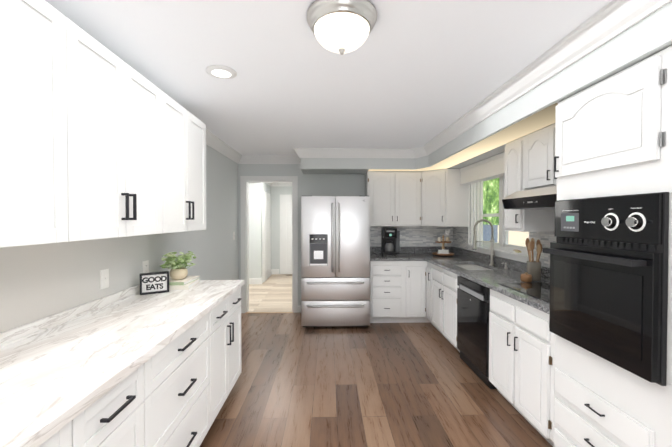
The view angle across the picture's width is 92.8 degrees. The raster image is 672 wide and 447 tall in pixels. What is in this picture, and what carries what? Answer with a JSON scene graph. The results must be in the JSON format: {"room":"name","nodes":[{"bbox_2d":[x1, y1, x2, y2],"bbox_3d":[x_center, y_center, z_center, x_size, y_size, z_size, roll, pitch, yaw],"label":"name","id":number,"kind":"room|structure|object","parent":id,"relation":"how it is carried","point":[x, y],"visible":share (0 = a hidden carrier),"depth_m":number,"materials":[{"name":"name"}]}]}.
{"room":"kitchen","nodes":[
{"label":"kitchen","id":0,"kind":"room"},
{"bbox_2d":[0,145,239,332],"bbox_3d":[-1.494,0.231,1.251,0.142,2.440,7.750,0,1,-1],"label":"wall","id":1,"kind":"structure","parent":0,"point":[39,281],"depth_m":2.07,"materials":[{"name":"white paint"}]},
{"bbox_2d":[0,0,87,247],"bbox_3d":[-1.250,-0.377,0.930,0.328,0.916,0.865,0,1,-1],"label":"upper cabinet","id":2,"kind":"object","parent":1,"relation":"attached to","point":[42,201],"depth_m":1.19,"materials":[{"name":"white wood"}]},
{"bbox_2d":[0,275,170,346],"bbox_3d":[-1.394,0.504,0.549,0.020,0.056,4.556,0,1,-1],"label":"backsplash","id":3,"kind":"structure","parent":1,"relation":"attached to","point":[22,332],"depth_m":1.65,"materials":[{"name":"white stone"}]},
{"bbox_2d":[100,269,108,289],"bbox_3d":[-1.434,0.345,1.989,0.016,0.117,0.072,0,1,-1],"label":"outlet","id":4,"kind":"object","parent":1,"relation":"attached to","point":[104,278],"depth_m":1.99,"materials":[{"name":"white plastic"}]},
{"bbox_2d":[84,31,171,239],"bbox_3d":[-1.269,-0.388,1.675,0.328,0.916,0.865,0,1,-1],"label":"upper cabinet","id":5,"kind":"object","parent":1,"relation":"attached to","point":[98,140],"depth_m":1.66,"materials":[{"name":"white wood"}]},
{"bbox_2d":[143,260,148,272],"bbox_3d":[-1.449,0.343,2.439,0.009,0.117,0.072,0,1,-1],"label":"outlet","id":6,"kind":"object","parent":1,"relation":"attached to","point":[145,263],"depth_m":2.44,"materials":[{"name":"white plastic"}]},
{"bbox_2d":[168,96,205,232],"bbox_3d":[-1.287,-0.399,2.390,0.328,0.916,0.805,0,1,-1],"label":"upper cabinet","id":7,"kind":"object","parent":1,"relation":"attached to","point":[188,132],"depth_m":2.42,"materials":[{"name":"white wood"}]},
{"bbox_2d":[206,129,241,163],"bbox_3d":[-1.384,-0.930,1.236,0.082,0.118,7.470,0,1,-1],"label":"crown molding","id":8,"kind":"structure","parent":1,"relation":"attached to","point":[213,141],"depth_m":4.08,"materials":[{"name":"white wood"}]},
{"bbox_2d":[249,183,291,277],"bbox_3d":[-1.406,0.148,6.859,2.380,2.440,3.461,0,1,-1],"label":"wall","id":9,"kind":"structure","parent":0,"point":[255,227],"depth_m":7.19,"materials":[{"name":"white paint"}]},
{"bbox_2d":[249,277,262,283],"bbox_3d":[-2.067,1.295,7.197,0.794,0.136,0.044,0,1,-1],"label":"baseboard","id":10,"kind":"structure","parent":9,"relation":"attached to","point":[259,280],"depth_m":7.18,"materials":[{"name":"white wood"}]},
{"bbox_2d":[262,191,270,281],"bbox_3d":[-1.677,0.297,7.775,0.035,2.095,0.950,0,1,-1],"label":"closet door","id":11,"kind":"structure","parent":9,"relation":"in","point":[266,235],"depth_m":7.63,"materials":[{"name":"white wood"}]},
{"bbox_2d":[274,183,291,185],"bbox_3d":[-1.010,-1.035,8.401,1.230,0.118,0.082,0,1,-1],"label":"crown molding","id":12,"kind":"structure","parent":9,"relation":"attached to","point":[275,184],"depth_m":8.39,"materials":[{"name":"white wood"}]},
{"bbox_2d":[280,195,291,273],"bbox_3d":[-1.024,0.288,8.396,0.910,2.095,0.123,0,1,-1],"label":"door","id":13,"kind":"structure","parent":9,"relation":"in","point":[285,234],"depth_m":8.42,"materials":[{"name":"white wood"}]},
{"bbox_2d":[45,0,611,154],"bbox_3d":[-0.224,-1.065,2.994,4.550,0.100,11.210,0,1,-1],"label":"ceiling","id":14,"kind":"structure","parent":0,"point":[409,74],"depth_m":1.95,"materials":[{"name":"white paint"}]},
{"bbox_2d":[205,65,236,78],"bbox_3d":[-0.757,-0.995,2.116,0.196,0.013,0.196,0,1,-1],"label":"recessed light","id":15,"kind":"object","parent":14,"relation":"in","point":[221,71],"visible":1,"depth_m":2.10,"materials":[{"name":"white plastic"}]},
{"bbox_2d":[307,0,376,54],"bbox_3d":[0.028,-0.903,1.537,0.336,0.181,0.336,0,1,-1],"label":"dome ceiling light","id":16,"kind":"object","parent":14,"relation":"attached to","point":[341,27],"visible":1,"depth_m":1.45,"materials":[{"name":"white glass"}]},
{"bbox_2d":[294,148,421,159],"bbox_3d":[0.284,-0.977,4.439,1.722,0.118,0.110,0,1,-1],"label":"crown molding","id":17,"kind":"structure","parent":14,"relation":"attached to","point":[301,152],"depth_m":4.44,"materials":[{"name":"white wood"}]},
{"bbox_2d":[301,1,671,173],"bbox_3d":[0.723,-0.882,3.128,2.369,0.269,3.794,0,1,-1],"label":"soffit ceiling","id":18,"kind":"structure","parent":14,"relation":"attached to","point":[647,37],"depth_m":1.96,"materials":[{"name":"white paint"}]},
{"bbox_2d":[368,103,557,170],"bbox_3d":[1.036,-0.747,3.306,1.065,0.003,2.760,0,1,-1],"label":"ceiling","id":19,"kind":"structure","parent":18,"relation":"attached to","point":[543,118],"depth_m":2.78,"materials":[{"name":"white paint"}]},
{"bbox_2d":[240,164,451,305],"bbox_3d":[0.169,0.174,5.098,3.360,2.440,0.140,0,1,-1],"label":"wall","id":20,"kind":"structure","parent":0,"point":[335,185],"depth_m":5.01,"materials":[{"name":"white paint"}]},
{"bbox_2d":[242,155,293,163],"bbox_3d":[-0.963,-0.984,4.942,0.910,0.118,0.082,0,1,-1],"label":"crown molding","id":21,"kind":"structure","parent":20,"relation":"attached to","point":[246,159],"depth_m":4.93,"materials":[{"name":"white wood"}]},
{"bbox_2d":[240,176,297,312],"bbox_3d":[-1.041,0.329,5.068,0.884,2.132,0.180,0,1,-1],"label":"door frame","id":22,"kind":"structure","parent":20,"relation":"attached to","point":[245,181],"depth_m":4.99,"materials":[{"name":"white wood"}]},
{"bbox_2d":[365,171,388,225],"bbox_3d":[0.684,-0.364,4.852,0.460,0.804,0.339,0,1,-1],"label":"upper cabinet","id":23,"kind":"object","parent":20,"relation":"attached to","point":[376,183],"depth_m":4.68,"materials":[{"name":"white wood"}]},
{"bbox_2d":[389,171,420,225],"bbox_3d":[1.046,-0.364,4.837,0.507,0.804,0.387,0,1,-1],"label":"upper cabinet","id":24,"kind":"object","parent":20,"relation":"attached to","point":[404,187],"depth_m":4.69,"materials":[{"name":"white wood"}]},
{"bbox_2d":[370,226,452,246],"bbox_3d":[1.150,0.200,5.049,1.419,0.325,0.008,0,1,-1],"label":"tile backsplash","id":25,"kind":"structure","parent":20,"relation":"attached to","point":[413,236],"depth_m":5.05,"materials":[{"name":"tile"}]},
{"bbox_2d":[200,274,552,446],"bbox_3d":[-0.224,1.462,3.031,4.550,0.086,11.210,0,1,-1],"label":"floor","id":26,"kind":"structure","parent":0,"point":[297,384],"depth_m":2.72,"materials":[{"name":"wood"}]},
{"bbox_2d":[44,363,151,446],"bbox_3d":[-1.100,1.013,0.955,0.628,0.884,0.745,0,1,-1],"label":"base cabinet","id":27,"kind":"object","parent":26,"relation":"on","point":[123,418],"depth_m":1.17,"materials":[{"name":"white wood"}]},
{"bbox_2d":[148,311,215,446],"bbox_3d":[-1.119,1.002,1.699,0.628,0.884,0.862,0,1,-1],"label":"base cabinet","id":28,"kind":"object","parent":26,"relation":"on","point":[184,373],"depth_m":1.73,"materials":[{"name":"white wood"}]},
{"bbox_2d":[0,280,243,446],"bbox_3d":[-1.078,0.553,0.558,0.652,0.042,4.556,0,1,-1],"label":"countertop","id":29,"kind":"structure","parent":28,"relation":"on","point":[48,379],"depth_m":1.28,"materials":[{"name":"white stone"}]},
{"bbox_2d":[140,271,168,294],"bbox_3d":[-1.316,0.431,2.323,0.185,0.150,0.035,-1,1,-33],"label":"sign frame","id":30,"kind":"object","parent":29,"relation":"on","point":[164,289],"visible":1,"depth_m":2.32,"materials":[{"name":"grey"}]},
{"bbox_2d":[146,283,162,289],"bbox_3d":[-1.314,0.458,2.322,0.108,0.041,0.001,-1,1,-32],"label":"sign","id":31,"kind":"object","parent":30,"relation":"attached to","point":[147,287],"visible":1,"depth_m":2.32,"materials":[{"name":"black plastic"}]},
{"bbox_2d":[142,276,166,282],"bbox_3d":[-1.315,0.405,2.321,0.156,0.041,0.001,-1,1,-33],"label":"sign","id":32,"kind":"object","parent":30,"relation":"attached to","point":[161,279],"visible":1,"depth_m":2.32,"materials":[{"name":"black plastic"}]},
{"bbox_2d":[169,276,199,289],"bbox_3d":[-1.258,0.474,2.577,0.234,0.057,0.310,0,1,-7],"label":"books","id":33,"kind":"object","parent":29,"relation":"on","point":[187,282],"visible":0.56,"depth_m":2.47,"materials":[{"name":"beige paper"}]},
{"bbox_2d":[160,251,195,279],"bbox_3d":[-1.260,0.333,2.565,0.261,0.223,0.256,0,1,-1],"label":"potted plant","id":34,"kind":"object","parent":33,"relation":"on","point":[178,270],"visible":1,"depth_m":2.52,"materials":[{"name":"beige"}]},
{"bbox_2d":[216,287,241,416],"bbox_3d":[-1.138,0.991,2.444,0.628,0.884,0.744,0,1,-1],"label":"base cabinet","id":35,"kind":"object","parent":26,"relation":"on","point":[228,316],"depth_m":2.43,"materials":[{"name":"white wood"}]},
{"bbox_2d":[301,196,369,326],"bbox_3d":[-0.013,0.514,4.574,0.910,1.774,0.870,0,1,-1],"label":"fridge","id":36,"kind":"object","parent":26,"relation":"on","point":[335,262],"visible":1,"depth_m":4.21,"materials":[{"name":"grey metal"}]},
{"bbox_2d":[370,247,554,446],"bbox_3d":[1.188,0.903,3.502,1.417,1.030,3.117,0,1,-1],"label":"base cabinet","id":37,"kind":"object","parent":26,"relation":"on","point":[413,285],"visible":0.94,"depth_m":2.93,"materials":[{"name":"white painted wood"},{"name":"bronze"}]},
{"bbox_2d":[381,228,399,254],"bbox_3d":[0.838,0.271,4.901,0.262,0.400,0.210,0,1,-1],"label":"coffee maker","id":38,"kind":"object","parent":37,"relation":"on","point":[390,241],"visible":1,"depth_m":4.84,"materials":[{"name":"black plastic"}]},
{"bbox_2d":[432,230,453,255],"bbox_3d":[1.579,0.281,4.715,0.312,0.386,0.312,0,1,-1],"label":"stand","id":39,"kind":"object","parent":37,"relation":"on","point":[443,241],"visible":0.92,"depth_m":4.67,"materials":[{"name":"brown wood"}]},
{"bbox_2d":[437,249,449,253],"bbox_3d":[1.556,0.404,4.641,0.170,0.064,0.084,0,1,17],"label":"butter dish","id":40,"kind":"object","parent":39,"relation":"on","point":[443,251],"visible":1,"depth_m":4.61,"materials":[{"name":"white ceramic"}]},
{"bbox_2d":[457,276,496,388],"bbox_3d":[1.571,0.985,3.054,0.600,0.877,0.624,0,1,-1],"label":"dishwasher","id":41,"kind":"object","parent":37,"relation":"in","point":[473,304],"visible":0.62,"depth_m":2.97,"materials":[{"name":"black metal"}]},
{"bbox_2d":[472,219,494,265],"bbox_3d":[1.727,0.219,3.713,0.264,0.539,0.113,0,1,-1],"label":"faucet","id":42,"kind":"object","parent":37,"relation":"on","point":[492,252],"visible":1,"depth_m":3.73,"materials":[{"name":"silver metal"}]},
{"bbox_2d":[498,283,549,302],"bbox_3d":[1.613,0.505,2.343,0.490,0.006,0.690,0,1,-1],"label":"glass cooktop","id":43,"kind":"object","parent":37,"relation":"on","point":[540,291],"visible":0.38,"depth_m":2.47,"materials":[{"name":"black glass"}]},
{"bbox_2d":[520,272,531,281],"bbox_3d":[1.643,0.461,2.764,0.090,0.082,0.090,0,1,-1],"label":"salt","id":44,"kind":"object","parent":37,"relation":"on","point":[526,277],"visible":0.98,"depth_m":2.73,"materials":[{"name":"brown wood"}]},
{"bbox_2d":[525,238,542,280],"bbox_3d":[1.759,0.316,2.839,0.117,0.372,0.161,0,1,-1],"label":"jar","id":45,"kind":"object","parent":37,"relation":"on","point":[533,268],"visible":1,"depth_m":2.80,"materials":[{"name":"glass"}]},
{"bbox_2d":[554,46,671,446],"bbox_3d":[1.618,0.364,1.598,0.653,2.164,0.690,0,1,-1],"label":"tall cabinet","id":46,"kind":"object","parent":26,"relation":"on","point":[613,135],"visible":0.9,"depth_m":1.52,"materials":[{"name":"white wood"}]},
{"bbox_2d":[543,192,668,385],"bbox_3d":[1.557,0.262,1.604,0.690,0.787,0.608,0,1,-1],"label":"wall oven","id":47,"kind":"object","parent":46,"relation":"in","point":[609,285],"visible":1,"depth_m":1.47,"materials":[{"name":"black metal"}]},
{"bbox_2d":[452,194,543,266],"bbox_3d":[2.024,0.229,1.339,0.140,2.440,7.750,0,1,-1],"label":"wall","id":48,"kind":"structure","parent":0,"point":[470,194],"depth_m":4.46,"materials":[{"name":"white paint"}]},
{"bbox_2d":[421,169,470,226],"bbox_3d":[1.563,-0.363,4.745,0.605,0.804,0.596,0,1,-1],"label":"upper cabinet","id":49,"kind":"object","parent":48,"relation":"attached to","point":[440,197],"depth_m":4.46,"materials":[{"name":"white wood"}]},
{"bbox_2d":[453,227,471,249],"bbox_3d":[1.864,0.205,4.721,0.008,0.325,0.640,0,1,-1],"label":"tile backsplash","id":50,"kind":"structure","parent":48,"relation":"attached to","point":[460,234],"depth_m":4.71,"materials":[{"name":"tile"}]},
{"bbox_2d":[460,152,504,183],"bbox_3d":[1.813,-0.640,3.721,0.155,0.219,1.442,0,1,-1],"label":"valance box","id":51,"kind":"object","parent":48,"relation":"attached to","point":[491,168],"visible":0.6,"depth_m":3.76,"materials":[{"name":"white wood"}]},
{"bbox_2d":[469,177,528,262],"bbox_3d":[1.935,-0.117,3.773,0.155,1.000,1.310,0,1,-1],"label":"window","id":52,"kind":"structure","parent":48,"relation":"in","point":[502,244],"depth_m":3.78,"materials":[{"name":"white"}]},
{"bbox_2d":[468,181,482,245],"bbox_3d":[1.823,-0.125,4.183,0.048,0.815,0.459,0,1,-1],"label":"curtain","id":53,"kind":"object","parent":52,"relation":"attached to","point":[473,191],"visible":0.83,"depth_m":4.16,"materials":[{"name":"white fabric"}]},
{"bbox_2d":[512,250,523,253],"bbox_3d":[1.915,0.296,3.376,0.060,0.039,0.145,0,1,9],"label":"tray","id":54,"kind":"object","parent":52,"relation":"on","point":[517,252],"visible":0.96,"depth_m":3.33,"materials":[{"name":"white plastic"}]},
{"bbox_2d":[504,138,554,231],"bbox_3d":[1.739,-0.335,2.848,0.349,0.804,0.293,0,1,-1],"label":"upper cabinet","id":55,"kind":"object","parent":48,"relation":"attached to","point":[514,220],"depth_m":2.76,"materials":[{"name":"white wood"}]},
{"bbox_2d":[521,128,544,190],"bbox_3d":[1.748,-0.499,2.476,0.349,0.464,0.442,0,1,-1],"label":"upper cabinet","id":56,"kind":"object","parent":48,"relation":"attached to","point":[532,145],"depth_m":2.55,"materials":[{"name":"white wood"}]},
{"bbox_2d":[529,232,555,267],"bbox_3d":[1.919,0.143,2.551,0.008,0.513,1.200,0,1,-1],"label":"tile backsplash","id":57,"kind":"structure","parent":48,"relation":"attached to","point":[545,238],"depth_m":2.94,"materials":[{"name":"tile"}]},
{"bbox_2d":[545,124,556,186],"bbox_3d":[1.756,-0.495,2.161,0.349,0.464,0.447,0,1,-1],"label":"upper cabinet","id":58,"kind":"object","parent":48,"relation":"attached to","point":[550,180],"depth_m":2.35,"materials":[{"name":"white wood"}]},
{"bbox_2d":[502,186,556,209],"bbox_3d":[1.657,-0.185,2.321,0.520,0.151,0.746,0,1,-1],"label":"range hood","id":59,"kind":"object","parent":58,"relation":"attached to","point":[544,198],"visible":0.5,"depth_m":2.35,"materials":[{"name":"black"}]},
{"bbox_2d":[662,0,671,6],"bbox_3d":[1.586,-0.929,1.210,0.540,0.118,0.082,0,1,-1],"label":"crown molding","id":60,"kind":"structure","parent":48,"relation":"attached to","point":[664,2],"depth_m":1.27,"materials":[{"name":"white wood"}]},
{"label":"outside","id":61,"kind":"structure","parent":0,"visible":0},
{"bbox_2d":[483,178,528,246],"bbox_3d":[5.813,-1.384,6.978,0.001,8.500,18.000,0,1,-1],"label":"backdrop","id":62,"kind":"structure","parent":61,"point":[487,195],"depth_m":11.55,"materials":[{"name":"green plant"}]}
]}

